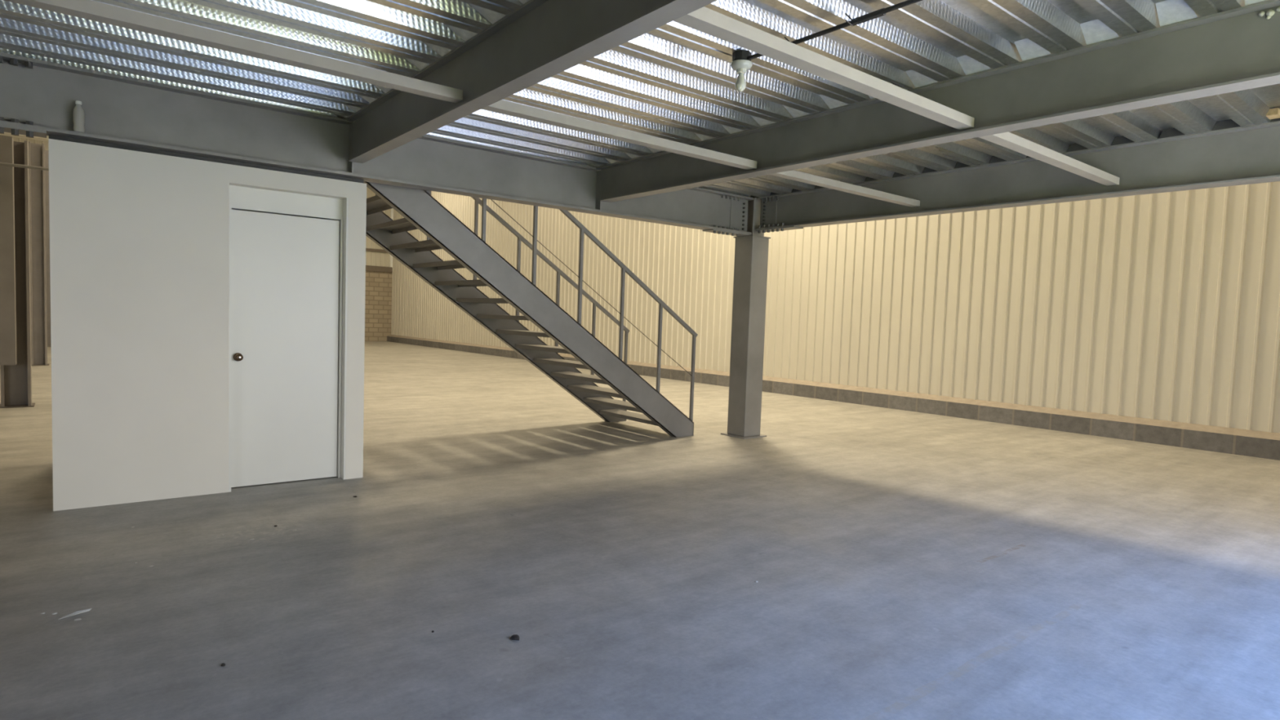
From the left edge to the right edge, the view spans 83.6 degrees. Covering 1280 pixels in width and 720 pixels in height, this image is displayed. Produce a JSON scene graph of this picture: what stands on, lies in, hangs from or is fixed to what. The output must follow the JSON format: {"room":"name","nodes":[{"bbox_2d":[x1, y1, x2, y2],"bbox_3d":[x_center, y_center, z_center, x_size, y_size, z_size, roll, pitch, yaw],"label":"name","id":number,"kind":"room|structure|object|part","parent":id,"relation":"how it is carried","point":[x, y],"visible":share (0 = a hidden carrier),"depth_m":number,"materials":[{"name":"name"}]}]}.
{"room":"empty warehouse","nodes":[
{"label":"empty warehouse","id":0,"kind":"room"},
{"bbox_2d":[0,132,48,142],"bbox_3d":[-10.406,-3.144,8.095,5.880,0.280,0.200,-1,4,-39],"label":"fascia beam","id":1,"kind":"structure","parent":0,"point":[36,138],"depth_m":9.75,"materials":[{"name":"beige metal"}]},
{"bbox_2d":[12,137,393,341],"bbox_3d":[-20.106,-4.729,24.662,23.400,8.000,0.176,-1,4,-39],"label":"wall","id":2,"kind":"structure","parent":0,"point":[378,288],"depth_m":31.54,"materials":[{"name":"brick"}]},
{"bbox_2d":[365,248,387,253],"bbox_3d":[-20.093,-4.701,24.525,23.250,0.120,0.050,-1,4,-39],"label":"trim","id":3,"kind":"structure","parent":2,"relation":"attached to","point":[366,249],"depth_m":31.31,"materials":[{"name":"concrete"}]},
{"bbox_2d":[365,265,392,272],"bbox_3d":[-20.163,-3.909,24.665,23.300,0.240,0.210,-1,4,-39],"label":"trim","id":4,"kind":"structure","parent":2,"relation":"on","point":[368,268],"depth_m":31.47,"materials":[{"name":"concrete"}]},
{"bbox_2d":[48,134,366,511],"bbox_3d":[-3.082,-0.242,5.316,1.995,2.456,0.120,-1,4,-39],"label":"wall partition","id":5,"kind":"structure","parent":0,"point":[140,237],"depth_m":4.97,"materials":[{"name":"white paint"}]},
{"bbox_2d":[228,185,348,492],"bbox_3d":[-2.754,-0.162,5.608,0.840,2.285,0.153,-1,4,-39],"label":"door","id":6,"kind":"structure","parent":5,"relation":"in","point":[288,274],"depth_m":5.62,"materials":[{"name":"white paint"}]},
{"bbox_3d":[-3.023,-0.021,5.394,0.064,0.064,0.071,-1,4,-39],"label":"knob","id":7,"kind":"part","parent":6,"relation":"part of","materials":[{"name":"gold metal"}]},
{"bbox_3d":[-2.751,-1.222,5.589,0.840,0.167,0.046,-1,4,-39],"label":"header panel","id":8,"kind":"part","parent":6,"relation":"part of","materials":[{"name":"white paint"}]},
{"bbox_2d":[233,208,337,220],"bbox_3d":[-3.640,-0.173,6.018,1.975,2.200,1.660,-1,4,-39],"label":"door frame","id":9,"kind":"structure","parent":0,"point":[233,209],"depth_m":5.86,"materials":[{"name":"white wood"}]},
{"bbox_2d":[0,341,1279,719],"bbox_3d":[-10.085,0.445,12.250,23.500,0.200,32.800,-1,4,-39],"label":"floor","id":10,"kind":"structure","parent":0,"point":[906,565],"depth_m":3.95,"materials":[{"name":"concrete"}]},
{"bbox_2d":[0,140,35,408],"bbox_3d":[-7.969,-1.085,9.127,0.350,3.360,0.360,-1,4,-39],"label":"steel column","id":11,"kind":"structure","parent":10,"relation":"on","point":[15,380],"depth_m":9.15,"materials":[{"name":"metal"}]},
{"bbox_2d":[0,134,17,364],"bbox_3d":[-7.860,-1.332,8.782,0.285,2.780,0.260,-1,4,-39],"label":"panel","id":12,"kind":"object","parent":11,"relation":"attached to","point":[8,355],"visible":1,"depth_m":8.74,"materials":[{"name":"brown paint"}]},
{"bbox_2d":[0,162,48,170],"bbox_3d":[-9.376,-2.315,7.193,6.350,0.076,0.036,-1,4,-39],"label":"rod","id":13,"kind":"object","parent":12,"relation":"attached to","point":[1,163],"visible":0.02,"depth_m":8.69,"materials":[{"name":"grey metal"}]},
{"bbox_3d":[-8.027,0.585,9.223,0.350,0.012,0.360,-1,4,-39],"label":"plate","id":14,"kind":"part","parent":11,"relation":"part of","materials":[{"name":"brown paint"}]},
{"bbox_2d":[28,141,48,365],"bbox_3d":[-12.454,-2.166,14.815,0.310,4.550,0.360,-1,4,-39],"label":"steel column","id":15,"kind":"structure","parent":10,"relation":"on","point":[36,151],"depth_m":14.78,"materials":[{"name":"beige metal"}]},
{"bbox_3d":[-12.533,0.098,14.946,0.310,0.012,0.360,-1,4,-39],"label":"plate","id":16,"kind":"part","parent":15,"relation":"part of","materials":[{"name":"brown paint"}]},
{"bbox_2d":[44,150,51,346],"bbox_3d":[-16.950,-3.180,20.566,0.310,5.600,0.360,-1,4,-39],"label":"steel column","id":17,"kind":"structure","parent":10,"relation":"on","point":[46,152],"depth_m":20.53,"materials":[{"name":"beige metal"}]},
{"bbox_2d":[58,608,91,619],"bbox_3d":[-2.504,1.126,3.178,0.032,0.009,0.129,4,4,27],"label":"smear","id":18,"kind":"object","parent":10,"relation":"on","point":[86,610],"visible":1,"depth_m":3.18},
{"bbox_2d":[510,634,519,640],"bbox_3d":[-0.542,1.199,3.098,0.042,0.013,0.042,2,3,-7],"label":"clod","id":19,"kind":"object","parent":10,"relation":"on","point":[515,637],"visible":1,"depth_m":3.09,"materials":[{"name":"black soil"}]},
{"bbox_2d":[363,181,697,437],"bbox_3d":[-2.115,-1.142,7.185,6.274,4.104,1.610,-1,4,-39],"label":"staircase","id":20,"kind":"structure","parent":10,"relation":"on","point":[420,210],"depth_m":7.82,"materials":[{"name":"grey metal"}]},
{"bbox_3d":[-1.900,-1.346,8.282,0.032,1.013,0.032,-1,4,-39],"label":"post","id":21,"kind":"part","parent":20,"relation":"part of","materials":[{"name":"grey metal"}]},
{"bbox_3d":[-1.488,-1.629,6.855,0.032,1.002,0.032,-1,4,-39],"label":"post","id":22,"kind":"part","parent":20,"relation":"part of","materials":[{"name":"grey metal"}]},
{"bbox_3d":[-1.472,-0.973,8.656,0.032,1.025,0.032,-1,4,-39],"label":"post","id":23,"kind":"part","parent":20,"relation":"part of","materials":[{"name":"grey metal"}]},
{"bbox_3d":[-1.060,-1.256,7.229,0.032,1.013,0.032,-1,4,-39],"label":"post","id":24,"kind":"part","parent":20,"relation":"part of","materials":[{"name":"grey metal"}]},
{"bbox_3d":[-1.813,-1.796,8.312,4.385,2.906,0.036,-1,4,-39],"label":"handrail","id":25,"kind":"part","parent":20,"relation":"part of","materials":[{"name":"grey metal"}]},
{"bbox_3d":[-1.043,-0.601,9.030,0.032,1.036,0.032,-1,4,-39],"label":"post","id":26,"kind":"part","parent":20,"relation":"part of","materials":[{"name":"grey metal"}]},
{"bbox_3d":[-0.631,-0.883,7.603,0.032,1.025,0.032,-1,4,-39],"label":"post","id":27,"kind":"part","parent":20,"relation":"part of","materials":[{"name":"grey metal"}]},
{"bbox_3d":[-0.615,-0.228,9.404,0.032,1.047,0.032,-1,4,-39],"label":"post","id":28,"kind":"part","parent":20,"relation":"part of","materials":[{"name":"grey metal"}]},
{"bbox_3d":[-0.203,-0.511,7.977,0.032,1.036,0.032,-1,4,-39],"label":"post","id":29,"kind":"part","parent":20,"relation":"part of","materials":[{"name":"grey metal"}]},
{"bbox_3d":[-0.201,0.132,9.765,0.032,1.058,0.032,-1,4,-39],"label":"post","id":30,"kind":"part","parent":20,"relation":"part of","materials":[{"name":"grey metal"}]},
{"bbox_3d":[-0.973,-1.706,7.260,4.385,2.906,0.036,-1,4,-39],"label":"handrail","id":31,"kind":"part","parent":20,"relation":"part of","materials":[{"name":"grey metal"}]},
{"bbox_3d":[0.226,-0.138,8.351,0.032,1.047,0.032,-1,4,-39],"label":"post","id":32,"kind":"part","parent":20,"relation":"part of","materials":[{"name":"grey metal"}]},
{"bbox_3d":[0.639,0.222,8.712,0.032,1.058,0.032,-1,4,-39],"label":"post","id":33,"kind":"part","parent":20,"relation":"part of","materials":[{"name":"grey metal"}]},
{"bbox_2d":[720,198,770,439],"bbox_3d":[1.334,-0.505,8.794,0.400,2.888,0.400,-1,4,-39],"label":"steel column","id":34,"kind":"structure","parent":10,"relation":"on","point":[751,251],"depth_m":8.70,"materials":[{"name":"grey metal"}]},
{"bbox_2d":[0,52,753,236],"bbox_3d":[-1.478,-1.675,6.449,7.080,0.483,0.180,-1,4,-39],"label":"girder","id":35,"kind":"object","parent":34,"relation":"on","point":[38,97],"visible":1,"depth_m":5.47,"materials":[{"name":"grey metal"}]},
{"bbox_3d":[-4.034,-1.447,4.428,0.560,0.016,0.176,-1,4,-39],"label":"splice plate","id":36,"kind":"part","parent":35,"relation":"part of","materials":[{"name":"grey metal"}]},
{"bbox_2d":[72,100,84,133],"bbox_3d":[-3.642,-1.577,4.646,0.062,0.200,0.062,-1,4,-39],"label":"plastic bottle","id":37,"kind":"object","parent":35,"relation":"on","point":[78,114],"visible":1,"depth_m":4.63,"materials":[{"name":"beige plastic"}]},
{"bbox_3d":[-2.308,-1.691,5.725,0.012,0.397,0.083,-1,4,-39],"label":"stiffener plate","id":38,"kind":"part","parent":35,"relation":"part of","materials":[{"name":"grey metal"}]},
{"bbox_2d":[346,0,717,163],"bbox_3d":[-0.253,-1.515,3.151,0.110,0.338,6.530,-1,4,-39],"label":"steel beam","id":39,"kind":"structure","parent":35,"relation":"attached to","point":[538,41],"depth_m":3.63,"materials":[{"name":"grey metal"}]},
{"bbox_2d":[4,0,462,103],"bbox_3d":[-1.930,-1.474,3.309,2.335,0.055,0.084,-1,4,-39],"label":"fluorescent light fixture","id":40,"kind":"object","parent":39,"relation":"attached to","point":[91,10],"visible":1,"depth_m":3.32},
{"bbox_3d":[-0.416,-1.713,7.234,0.012,0.397,0.083,-1,4,-39],"label":"stiffener plate","id":41,"kind":"part","parent":35,"relation":"part of","materials":[{"name":"grey metal"}]},
{"bbox_3d":[1.032,-1.504,8.468,0.640,0.016,0.176,-1,4,-39],"label":"splice plate","id":42,"kind":"part","parent":35,"relation":"part of","materials":[{"name":"grey metal"}]},
{"bbox_3d":[1.183,-1.724,8.557,0.290,0.343,0.009,-1,4,-39],"label":"splice plate","id":43,"kind":"part","parent":35,"relation":"part of","materials":[{"name":"grey metal"}]},
{"bbox_2d":[595,0,1279,202],"bbox_3d":[1.639,-1.538,4.659,0.140,0.335,6.530,-1,4,-39],"label":"steel beam","id":44,"kind":"structure","parent":35,"relation":"attached to","point":[1237,49],"depth_m":4.01,"materials":[{"name":"metal"}]},
{"bbox_2d":[480,99,756,169],"bbox_3d":[-0.034,-1.495,4.821,2.325,0.055,0.084,-1,4,-39],"label":"fluorescent light fixture","id":45,"kind":"object","parent":44,"relation":"attached to","point":[504,107],"visible":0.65,"depth_m":4.68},
{"bbox_2d":[672,6,974,129],"bbox_3d":[1.021,-1.382,3.500,2.325,0.055,0.084,-1,4,-39],"label":"fluorescent light fixture","id":46,"kind":"object","parent":44,"relation":"attached to","point":[704,20],"visible":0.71,"depth_m":3.31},
{"bbox_2d":[768,169,919,207],"bbox_3d":[1.823,-1.516,6.302,2.245,0.055,0.084,-1,4,-39],"label":"fluorescent light fixture","id":47,"kind":"object","parent":44,"relation":"attached to","point":[793,175],"visible":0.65,"depth_m":6.25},
{"bbox_2d":[979,132,1119,186],"bbox_3d":[2.878,-1.403,4.980,2.245,0.055,0.084,-1,4,-39],"label":"fluorescent light fixture","id":48,"kind":"object","parent":44,"relation":"attached to","point":[1011,141],"visible":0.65,"depth_m":4.90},
{"bbox_2d":[1257,6,1279,19],"bbox_3d":[2.802,-1.539,3.184,0.032,0.042,0.083,-1,4,-39],"label":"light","id":49,"kind":"object","parent":44,"relation":"attached to","point":[1264,12],"depth_m":3.18,"materials":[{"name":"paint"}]},
{"bbox_3d":[1.284,0.928,8.877,0.400,0.014,0.400,-1,4,-39],"label":"plate","id":50,"kind":"part","parent":34,"relation":"part of","materials":[{"name":"grey metal"}]},
{"bbox_3d":[1.368,-1.493,8.737,0.320,0.014,0.320,-1,4,-39],"label":"cap plate","id":51,"kind":"part","parent":34,"relation":"part of","materials":[{"name":"grey metal"}]},
{"bbox_2d":[755,120,1279,233],"bbox_3d":[3.475,-1.513,6.095,0.180,0.422,6.480,-1,4,-39],"label":"steel beam","id":52,"kind":"structure","parent":34,"relation":"attached to","point":[1250,154],"depth_m":6.05,"materials":[{"name":"grey metal"}]},
{"bbox_3d":[1.528,-1.742,8.517,0.010,0.280,0.250,-1,4,-39],"label":"splice plate","id":53,"kind":"part","parent":52,"relation":"part of","materials":[{"name":"grey metal"}]},
{"bbox_3d":[1.632,-1.536,8.405,0.170,0.014,0.580,-1,4,-39],"label":"splice plate","id":54,"kind":"part","parent":52,"relation":"part of","materials":[{"name":"grey metal"}]},
{"bbox_2d":[0,0,1279,200],"bbox_3d":[-3.785,-1.736,0.439,18.660,0.170,6.730,-1,4,-39],"label":"ceiling","id":55,"kind":"structure","parent":0,"point":[673,81],"depth_m":4.26,"materials":[{"name":"metal"}]},
{"bbox_2d":[730,49,752,91],"bbox_3d":[0.562,-1.599,3.980,0.120,0.209,0.120,-1,4,-39],"label":"bulb","id":56,"kind":"object","parent":55,"relation":"attached to","point":[740,63],"visible":1,"depth_m":3.95,"materials":[{"name":"white glass"}]},
{"bbox_3d":[0.560,-1.545,3.983,0.062,0.101,0.062,-1,4,-39],"label":"bulb","id":57,"kind":"part","parent":56,"relation":"part of","materials":[{"name":"white glass"}]},
{"bbox_2d":[746,0,922,60],"bbox_3d":[1.592,-1.560,2.671,0.079,0.059,3.230,-1,4,-39],"label":"conduit","id":58,"kind":"object","parent":55,"relation":"attached to","point":[882,11],"visible":0.73,"depth_m":3.40,"materials":[{"name":"black metal"}]},
{"bbox_2d":[1266,107,1279,119],"bbox_3d":[4.253,-1.662,4.844,0.120,0.043,0.120,-1,4,-39],"label":"plug","id":59,"kind":"object","parent":55,"relation":"in","point":[1273,113],"visible":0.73,"depth_m":4.79,"materials":[{"name":"beige plastic"}]},
{"bbox_2d":[391,181,1279,433],"bbox_3d":[-0.817,-3.876,19.152,0.126,7.730,32.600,-1,4,-39],"label":"wall","id":60,"kind":"structure","parent":0,"point":[1162,306],"depth_m":11.34,"materials":[{"name":"beige metal"}]},
{"bbox_2d":[386,334,1279,460],"bbox_3d":[-1.023,0.101,19.328,0.300,0.300,32.600,-1,4,-39],"label":"baseboard","id":61,"kind":"structure","parent":60,"relation":"attached to","point":[1254,443],"depth_m":10.96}
]}

